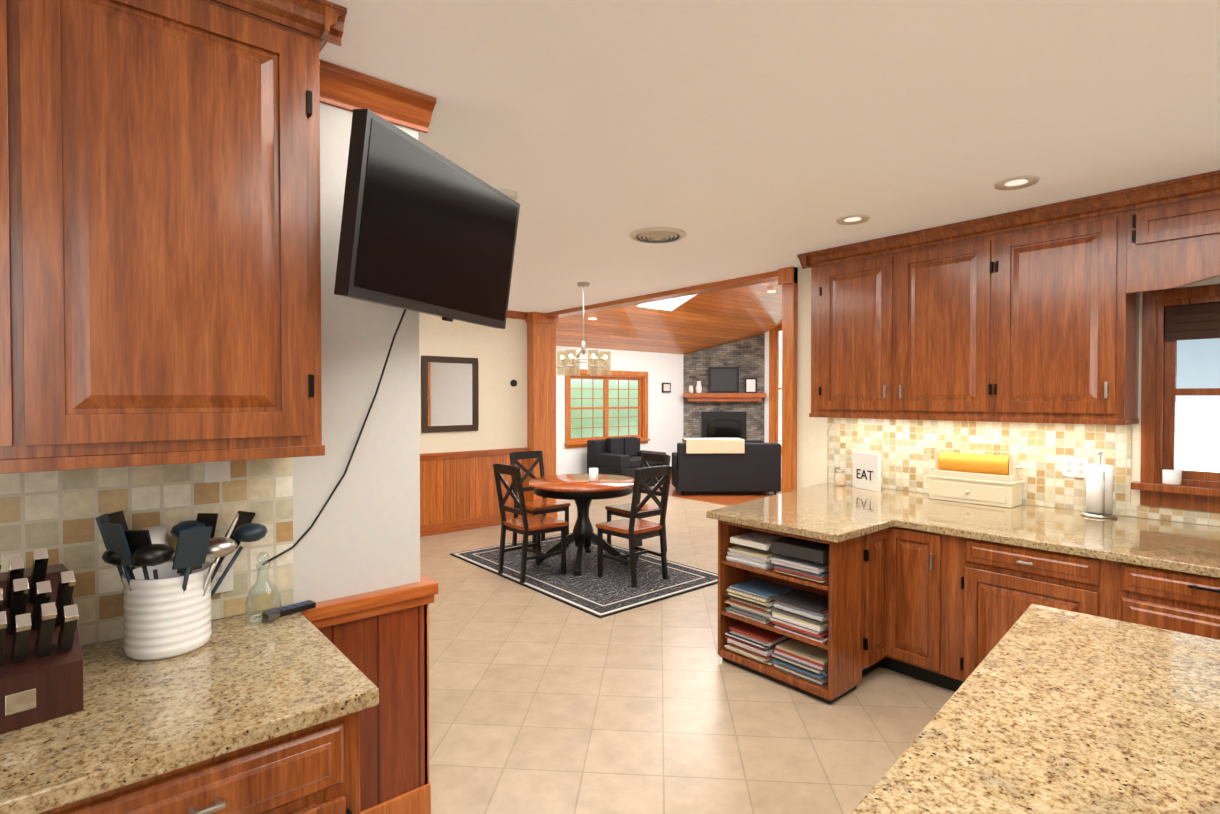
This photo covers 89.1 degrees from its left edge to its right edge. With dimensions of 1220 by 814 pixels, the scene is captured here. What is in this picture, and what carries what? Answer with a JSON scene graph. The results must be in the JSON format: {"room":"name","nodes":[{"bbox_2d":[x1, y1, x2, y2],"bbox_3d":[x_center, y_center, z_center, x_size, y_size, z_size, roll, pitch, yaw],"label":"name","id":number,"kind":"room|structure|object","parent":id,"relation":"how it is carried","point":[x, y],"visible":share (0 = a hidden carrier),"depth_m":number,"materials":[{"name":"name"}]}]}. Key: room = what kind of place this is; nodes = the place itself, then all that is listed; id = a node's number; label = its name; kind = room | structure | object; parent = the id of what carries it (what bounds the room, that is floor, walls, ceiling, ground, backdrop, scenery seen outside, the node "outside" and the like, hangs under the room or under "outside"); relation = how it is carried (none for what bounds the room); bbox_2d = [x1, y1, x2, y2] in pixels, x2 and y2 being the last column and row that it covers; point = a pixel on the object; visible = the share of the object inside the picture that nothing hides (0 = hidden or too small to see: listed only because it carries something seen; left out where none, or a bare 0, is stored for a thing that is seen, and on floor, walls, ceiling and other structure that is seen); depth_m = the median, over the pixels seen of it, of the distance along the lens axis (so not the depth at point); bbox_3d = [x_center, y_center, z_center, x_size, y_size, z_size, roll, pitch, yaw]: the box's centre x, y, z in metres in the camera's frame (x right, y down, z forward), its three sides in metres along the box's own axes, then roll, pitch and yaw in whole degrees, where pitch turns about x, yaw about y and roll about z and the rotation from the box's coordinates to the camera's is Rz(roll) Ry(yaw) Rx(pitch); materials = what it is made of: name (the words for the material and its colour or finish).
{"room":"kitchen","nodes":[
{"label":"kitchen","id":0,"kind":"room"},
{"bbox_2d":[81,102,419,646],"bbox_3d":[-2.137,0.228,1.243,3.600,2.720,0.130,-1,1,-40],"label":"wall","id":1,"kind":"structure","parent":0,"point":[362,535],"depth_m":2.20,"materials":[{"name":"white paint"}]},
{"bbox_2d":[0,0,27,473],"bbox_3d":[-1.641,-0.493,1.287,0.605,1.280,0.416,-1,1,-40],"label":"upper cabinet","id":2,"kind":"object","parent":1,"relation":"attached to","point":[13,446],"depth_m":1.37,"materials":[{"name":"brown wood"}]},
{"bbox_2d":[0,457,293,645],"bbox_3d":[-2.243,0.387,1.065,3.105,0.573,0.006,-1,1,-40],"label":"backsplash","id":3,"kind":"structure","parent":1,"relation":"attached to","point":[56,513],"depth_m":1.79,"materials":[{"name":"tile"}]},
{"bbox_2d":[204,461,230,482],"bbox_3d":[-1.217,0.175,1.921,0.070,0.115,0.010,-1,1,-40],"label":"light switch","id":4,"kind":"object","parent":3,"relation":"attached to","point":[218,471],"visible":0.42,"depth_m":1.92,"materials":[{"name":"white plastic"}]},
{"bbox_2d":[205,554,232,592],"bbox_3d":[-1.216,0.520,1.928,0.075,0.115,0.008,-1,1,-40],"label":"electrical outlet","id":5,"kind":"object","parent":3,"relation":"attached to","point":[226,584],"visible":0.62,"depth_m":1.94,"materials":[{"name":"white plastic"}]},
{"bbox_2d":[20,0,346,471],"bbox_3d":[-1.147,-0.498,1.708,0.694,1.280,0.416,-1,1,-40],"label":"upper cabinet","id":6,"kind":"object","parent":1,"relation":"attached to","point":[160,269],"depth_m":1.54,"materials":[{"name":"brown wood"}]},
{"bbox_2d":[301,573,438,813],"bbox_3d":[-0.913,1.122,2.292,0.501,0.909,0.230,-1,1,-40],"label":"wainscoting","id":7,"kind":"structure","parent":1,"relation":"attached to","point":[379,639],"depth_m":2.27,"materials":[{"name":"brown wood"}]},
{"bbox_2d":[319,59,435,132],"bbox_3d":[-0.859,-1.093,2.172,0.495,0.105,0.085,-1,1,-40],"label":"crown molding","id":8,"kind":"structure","parent":1,"relation":"attached to","point":[345,88],"depth_m":2.19,"materials":[{"name":"brown wood"}]},
{"bbox_2d":[265,109,519,563],"bbox_3d":[-0.608,-0.155,2.089,0.914,1.326,0.562,-1,1,-40],"label":"wall-mounted tv","id":9,"kind":"object","parent":1,"relation":"attached to","point":[426,229],"visible":0.96,"depth_m":1.95,"materials":[{"name":"black paint"}]},
{"bbox_2d":[419,312,526,453],"bbox_3d":[-3.697,0.160,6.010,7.410,2.720,0.150,-1,1,-40],"label":"wall","id":10,"kind":"structure","parent":0,"point":[500,354],"depth_m":7.76,"materials":[{"name":"beige paint"}]},
{"bbox_2d":[421,355,478,432],"bbox_3d":[-1.908,-0.152,7.413,0.728,0.895,0.031,-1,1,-40],"label":"mirror","id":11,"kind":"object","parent":10,"relation":"attached to","point":[449,394],"visible":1,"depth_m":7.40,"materials":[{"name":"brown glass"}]},
{"bbox_2d":[420,310,528,536],"bbox_3d":[-3.752,0.165,5.820,7.060,2.723,0.072,-1,1,-40],"label":"wainscoting","id":12,"kind":"structure","parent":10,"relation":"attached to","point":[458,491],"depth_m":7.53,"materials":[{"name":"brown wood"}]},
{"bbox_2d":[510,380,516,386],"bbox_3d":[-1.237,-0.308,7.981,0.090,0.090,0.027,-1,1,-40],"label":"thermostat","id":13,"kind":"object","parent":10,"relation":"attached to","point":[513,383],"visible":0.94,"depth_m":7.97,"materials":[{"name":"black plastic"}]},
{"bbox_2d":[556,346,684,474],"bbox_3d":[0.175,0.138,11.873,6.090,2.600,0.150,-1,1,-40],"label":"wall","id":14,"kind":"structure","parent":0,"point":[665,422],"depth_m":12.33,"materials":[{"name":"white paint"}]},
{"bbox_2d":[564,369,649,448],"bbox_3d":[-0.057,0.021,11.634,2.060,1.413,0.210,-1,1,-40],"label":"living room window","id":15,"kind":"structure","parent":14,"relation":"in","point":[641,378],"depth_m":11.65,"materials":[{"name":"brown wood"}]},
{"bbox_2d":[662,383,670,392],"bbox_3d":[1.143,-0.392,12.572,0.240,0.200,0.025,-1,1,-40],"label":"framed picture","id":16,"kind":"object","parent":14,"relation":"attached to","point":[666,387],"visible":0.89,"depth_m":12.56,"materials":[{"name":"white plastic"}]},
{"bbox_2d":[556,281,781,353],"bbox_3d":[2.154,-2.151,9.519,6.090,2.310,6.250,-1,1,-40],"label":"ceiling","id":17,"kind":"structure","parent":0,"point":[689,324],"depth_m":10.97,"materials":[{"name":"brown wood"}]},
{"bbox_2d":[420,490,954,813],"bbox_3d":[-0.217,1.580,3.904,9.950,0.060,11.800,-1,1,-40],"label":"floor","id":18,"kind":"structure","parent":0,"point":[539,703],"depth_m":3.19,"materials":[{"name":"beige tile"}]},
{"bbox_2d":[0,729,19,813],"bbox_3d":[-1.526,1.131,1.164,0.600,0.916,0.787,-1,1,-40],"label":"base cabinet","id":19,"kind":"object","parent":18,"relation":"on","point":[8,740],"depth_m":1.18,"materials":[{"name":"brown wood"}]},
{"bbox_2d":[8,609,378,813],"bbox_3d":[-1.050,1.126,1.569,0.650,0.916,0.787,-1,1,-40],"label":"base cabinet","id":20,"kind":"object","parent":18,"relation":"on","point":[237,715],"depth_m":1.37,"materials":[{"name":"beige stone"}]},
{"bbox_2d":[0,547,83,733],"bbox_3d":[-1.296,0.487,1.351,0.363,0.366,0.201,1,1,42],"label":"knife block","id":21,"kind":"object","parent":20,"relation":"on","point":[41,668],"visible":1,"depth_m":1.32,"materials":[{"name":"brown wood"}]},
{"bbox_2d":[95,510,267,660],"bbox_3d":[-1.200,0.476,1.761,0.402,0.377,0.402,-1,1,-40],"label":"utensil crock","id":22,"kind":"object","parent":20,"relation":"on","point":[167,609],"visible":1,"depth_m":1.64,"materials":[{"name":"white ceramic"}]},
{"bbox_2d":[245,552,280,624],"bbox_3d":[-1.076,0.555,1.922,0.100,0.213,0.100,-1,1,-40],"label":"decanter","id":23,"kind":"object","parent":20,"relation":"on","point":[261,622],"visible":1,"depth_m":1.92,"materials":[{"name":"clear glass"}]},
{"bbox_2d":[262,600,315,619],"bbox_3d":[-1.031,0.651,1.994,0.044,0.020,0.150,1,1,38],"label":"remote control","id":24,"kind":"object","parent":20,"relation":"on","point":[297,607],"visible":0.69,"depth_m":1.98,"materials":[{"name":"black paint"}]},
{"bbox_2d":[450,533,717,617],"bbox_3d":[-0.279,1.516,5.927,1.520,0.010,2.420,-1,1,-40],"label":"rug","id":25,"kind":"object","parent":18,"relation":"on","point":[588,590],"visible":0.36,"depth_m":5.51,"materials":[{"name":"grey fabric"}]},
{"bbox_2d":[493,463,567,582],"bbox_3d":[-0.729,1.010,5.614,0.521,1.009,0.469,-1,1,-40],"label":"chair","id":26,"kind":"object","parent":25,"relation":"on","point":[525,525],"visible":1,"depth_m":5.54,"materials":[{"name":"black paint"}]},
{"bbox_2d":[510,450,570,553],"bbox_3d":[-0.767,0.996,6.661,0.469,1.009,0.521,-1,1,-40],"label":"chair","id":27,"kind":"object","parent":25,"relation":"on","point":[544,506],"visible":0.71,"depth_m":6.68,"materials":[{"name":"black paint"}]},
{"bbox_2d":[527,474,633,575],"bbox_3d":[-0.259,1.108,5.990,1.070,0.800,1.070,-1,1,-40],"label":"dining table","id":28,"kind":"object","parent":25,"relation":"on","point":[582,491],"visible":0.77,"depth_m":5.83,"materials":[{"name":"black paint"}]},
{"bbox_2d":[589,468,597,480],"bbox_3d":[-0.157,0.647,5.940,0.090,0.121,0.089,-1,1,-40],"label":"cup","id":29,"kind":"object","parent":28,"relation":"on","point":[593,474],"visible":1,"depth_m":5.90,"materials":[{"name":"white ceramic"}]},
{"bbox_2d":[596,465,671,587],"bbox_3d":[0.218,1.012,5.475,0.469,1.009,0.521,-1,1,-40],"label":"chair","id":30,"kind":"object","parent":25,"relation":"on","point":[633,528],"visible":1,"depth_m":5.37,"materials":[{"name":"black paint"}]},
{"bbox_2d":[605,452,670,559],"bbox_3d":[0.300,0.999,6.413,0.521,1.009,0.469,-1,1,-40],"label":"chair","id":31,"kind":"object","parent":25,"relation":"on","point":[622,510],"visible":0.35,"depth_m":6.41,"materials":[{"name":"black paint"}]},
{"bbox_2d":[822,514,949,703],"bbox_3d":[1.474,1.102,3.253,0.659,0.916,0.363,-1,1,-40],"label":"base cabinet","id":32,"kind":"object","parent":18,"relation":"on","point":[859,590],"depth_m":3.39,"materials":[{"name":"brown wood"}]},
{"bbox_2d":[724,532,828,686],"bbox_3d":[1.017,1.116,3.602,0.292,0.724,0.668,-1,1,-40],"label":"magazines","id":33,"kind":"object","parent":32,"relation":"in","point":[801,613],"visible":0.88,"depth_m":3.50,"materials":[{"name":"paper"}]},
{"bbox_2d":[834,469,844,485],"bbox_3d":[1.818,0.556,4.902,0.080,0.128,0.080,-1,1,-40],"label":"candle jar","id":34,"kind":"object","parent":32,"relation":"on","point":[839,477],"visible":1,"depth_m":4.87,"materials":[{"name":"glass"}]},
{"bbox_2d":[852,451,880,491],"bbox_3d":[1.941,0.485,4.691,0.036,0.275,0.270,0,1,-18],"label":"eat sign","id":35,"kind":"object","parent":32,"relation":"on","point":[866,472],"visible":1,"depth_m":4.66,"materials":[{"name":"white plastic"}]},
{"bbox_2d":[926,449,1024,507],"bbox_3d":[2.420,0.463,4.125,0.239,0.335,0.560,-1,1,-40],"label":"dispenser","id":36,"kind":"object","parent":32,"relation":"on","point":[989,480],"visible":1,"depth_m":4.05,"materials":[{"name":"beige paint"}]},
{"bbox_2d":[1081,451,1117,518],"bbox_3d":[2.858,0.446,3.618,0.170,0.384,0.170,-1,1,-40],"label":"paper towel holder","id":37,"kind":"object","parent":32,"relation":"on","point":[1099,489],"visible":1,"depth_m":3.57,"materials":[{"name":"white paper"}]},
{"bbox_2d":[890,522,1101,691],"bbox_3d":[1.808,1.107,2.862,0.659,0.916,0.665,-1,1,-40],"label":"base cabinet","id":38,"kind":"object","parent":18,"relation":"on","point":[946,594],"depth_m":3.28,"materials":[{"name":"brown wood"}]},
{"bbox_2d":[850,604,1219,813],"bbox_3d":[1.265,1.135,0.941,1.380,0.915,1.870,1,1,44],"label":"kitchen island","id":39,"kind":"object","parent":18,"relation":"on","point":[1046,710],"visible":1,"depth_m":1.28,"materials":[{"name":"beige stone"}]},
{"bbox_2d":[1062,546,1219,639],"bbox_3d":[2.230,1.114,2.366,0.659,0.916,0.637,-1,1,-40],"label":"base cabinet","id":40,"kind":"object","parent":18,"relation":"on","point":[1171,592],"depth_m":2.70,"materials":[{"name":"brown wood"}]},
{"bbox_2d":[632,477,781,505],"bbox_3d":[3.120,1.488,10.394,3.550,0.060,6.250,-1,1,-40],"label":"floor","id":41,"kind":"structure","parent":0,"point":[728,498],"depth_m":10.23,"materials":[{"name":"brown wood"}]},
{"bbox_2d":[587,437,665,488],"bbox_3d":[0.303,0.999,11.049,1.150,0.900,0.963,-1,1,-40],"label":"armchair","id":42,"kind":"object","parent":41,"relation":"on","point":[620,456],"visible":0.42,"depth_m":10.89,"materials":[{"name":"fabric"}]},
{"bbox_2d":[683,334,765,442],"bbox_3d":[2.344,-0.039,12.653,1.466,2.931,1.466,-1,1,-40],"label":"fireplace","id":43,"kind":"object","parent":41,"relation":"on","point":[724,394],"visible":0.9,"depth_m":12.82,"materials":[{"name":"stone"}]},
{"bbox_2d":[672,440,780,494],"bbox_3d":[1.963,1.005,10.655,1.750,0.900,0.945,0,1,-2],"label":"sofa","id":44,"kind":"object","parent":41,"relation":"on","point":[755,466],"visible":0.94,"depth_m":10.19,"materials":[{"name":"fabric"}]},
{"bbox_2d":[682,438,744,453],"bbox_3d":[1.721,0.645,10.372,0.960,0.228,0.456,0,1,-2],"label":"blanket","id":45,"kind":"object","parent":44,"relation":"on","point":[711,445],"visible":0.96,"depth_m":10.15,"materials":[{"name":"beige fabric"}]},
{"bbox_2d":[209,0,1219,312],"bbox_3d":[-0.559,-1.186,2.193,7.560,0.080,10.000,-1,1,-40],"label":"ceiling","id":46,"kind":"structure","parent":0,"point":[737,138],"depth_m":2.42,"materials":[{"name":"white paint"}]},
{"bbox_2d":[497,189,517,200],"bbox_3d":[-0.566,-1.144,3.358,0.130,0.034,0.130,-1,1,-40],"label":"smoke detector","id":47,"kind":"object","parent":46,"relation":"attached to","point":[511,194],"visible":0.38,"depth_m":3.31,"materials":[{"name":"white plastic"}]},
{"bbox_2d":[556,282,610,375],"bbox_3d":[-0.256,-0.754,6.006,0.511,0.889,0.520,-1,1,-40],"label":"chandelier","id":48,"kind":"object","parent":46,"relation":"hanging from","point":[596,356],"visible":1,"depth_m":5.96,"materials":[{"name":"beige glass"}]},
{"bbox_2d":[629,227,685,242],"bbox_3d":[0.326,-1.158,4.223,0.390,0.031,0.390,-1,1,-40],"label":"ceiling vent","id":49,"kind":"object","parent":46,"relation":"in","point":[658,235],"visible":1,"depth_m":4.16,"materials":[{"name":"metal"}]},
{"bbox_2d":[836,214,869,224],"bbox_3d":[1.509,-1.163,3.852,0.200,0.011,0.200,-1,1,-40],"label":"recessed light","id":50,"kind":"object","parent":46,"relation":"in","point":[853,219],"visible":0.98,"depth_m":3.85,"materials":[{"name":"white plastic"}]},
{"bbox_2d":[994,175,1039,190],"bbox_3d":[2.095,-1.154,3.195,0.200,0.011,0.200,-1,1,-40],"label":"recessed light","id":51,"kind":"object","parent":46,"relation":"in","point":[1017,182],"visible":0.98,"depth_m":3.19,"materials":[{"name":"white plastic"}]},
{"bbox_2d":[764,331,781,477],"bbox_3d":[4.414,-0.982,11.462,0.150,4.850,6.250,-1,1,-40],"label":"wall","id":52,"kind":"structure","parent":0,"point":[766,419],"depth_m":12.74,"materials":[{"name":"white paint"}]},
{"bbox_2d":[769,324,781,454],"bbox_3d":[3.653,-0.370,12.347,0.172,2.662,1.030,-1,1,-40],"label":"living room window","id":53,"kind":"structure","parent":52,"relation":"in","point":[774,388],"depth_m":12.63,"materials":[{"name":"brown wood"}]},
{"bbox_2d":[797,194,1219,526],"bbox_3d":[3.533,0.201,3.139,0.130,2.720,5.800,-1,1,-40],"label":"wall","id":54,"kind":"structure","parent":0,"point":[812,435],"depth_m":5.21,"materials":[{"name":"beige paint"}]},
{"bbox_2d":[797,170,1219,424],"bbox_3d":[3.288,-0.524,2.974,0.429,1.255,5.183,-1,1,-40],"label":"upper cabinet","id":55,"kind":"object","parent":54,"relation":"attached to","point":[1030,323],"visible":1,"depth_m":3.75,"materials":[{"name":"brown wood"}]},
{"bbox_2d":[827,417,1219,525],"bbox_3d":[3.459,0.348,3.118,0.008,0.593,5.160,-1,1,-40],"label":"backsplash","id":56,"kind":"structure","parent":54,"relation":"attached to","point":[905,448],"depth_m":4.04,"materials":[{"name":"tile"}]},
{"bbox_2d":[1062,457,1087,477],"bbox_3d":[2.859,0.371,3.809,0.008,0.120,0.130,-1,1,-40],"label":"electrical outlet","id":57,"kind":"object","parent":56,"relation":"attached to","point":[1073,467],"visible":0.94,"depth_m":3.81,"materials":[{"name":"white plastic"}]},
{"bbox_2d":[1131,284,1219,512],"bbox_3d":[3.534,-0.042,3.057,0.230,1.227,1.450,-1,1,-40],"label":"kitchen window","id":58,"kind":"structure","parent":54,"relation":"in","point":[1195,490],"depth_m":3.52,"materials":[{"name":"brown wood"}]},
{"bbox_2d":[1162,470,1181,484],"bbox_3d":[3.120,0.391,3.441,0.080,0.078,0.079,-1,1,-40],"label":"cup","id":59,"kind":"object","parent":58,"relation":"on","point":[1171,477],"visible":1,"depth_m":3.41,"materials":[{"name":"white ceramic"}]},
{"bbox_2d":[1165,303,1219,340],"bbox_3d":[3.543,-0.464,3.059,0.030,0.191,1.200,-1,1,-40],"label":"roman shade","id":60,"kind":"object","parent":58,"relation":"attached to","point":[1193,322],"visible":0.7,"depth_m":3.42,"materials":[{"name":"fabric"}]},
{"bbox_3d":[-0.294,-0.902,7.614,0.130,4.800,6.000,-1,1,-40],"label":"wall","id":61,"kind":"structure","parent":0,"visible":0},
{"bbox_2d":[526,312,557,518],"bbox_3d":[-0.895,0.130,8.183,0.405,2.719,0.174,-1,1,-40],"label":"column","id":62,"kind":"structure","parent":61,"relation":"attached to","point":[541,381],"depth_m":8.11,"materials":[{"name":"brown wood"}]},
{"bbox_2d":[546,271,777,317],"bbox_3d":[0.394,-1.185,6.794,0.180,0.049,3.585,-1,1,-40],"label":"trim","id":63,"kind":"structure","parent":61,"relation":"attached to","point":[727,284],"depth_m":6.40,"materials":[{"name":"brown wood"}]},
{"bbox_2d":[778,267,797,493],"bbox_3d":[1.589,0.170,5.385,0.255,2.719,0.139,-1,1,-40],"label":"trim","id":64,"kind":"structure","parent":61,"relation":"attached to","point":[788,279],"depth_m":5.29,"materials":[{"name":"brown wood"}]},
{"label":"outside","id":65,"kind":"structure","parent":0,"visible":0},
{"bbox_2d":[571,379,637,437],"bbox_3d":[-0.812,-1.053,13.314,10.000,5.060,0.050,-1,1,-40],"label":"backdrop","id":66,"kind":"structure","parent":65,"point":[590,413],"depth_m":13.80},
{"bbox_2d":[779,331,781,445],"bbox_3d":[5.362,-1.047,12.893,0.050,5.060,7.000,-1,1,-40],"label":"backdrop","id":67,"kind":"structure","parent":65,"point":[780,392],"depth_m":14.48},
{"bbox_2d":[1175,338,1219,471],"bbox_3d":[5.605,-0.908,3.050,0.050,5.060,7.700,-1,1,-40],"label":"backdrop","id":68,"kind":"structure","parent":65,"point":[1198,363],"depth_m":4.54,"materials":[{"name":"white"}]}
]}

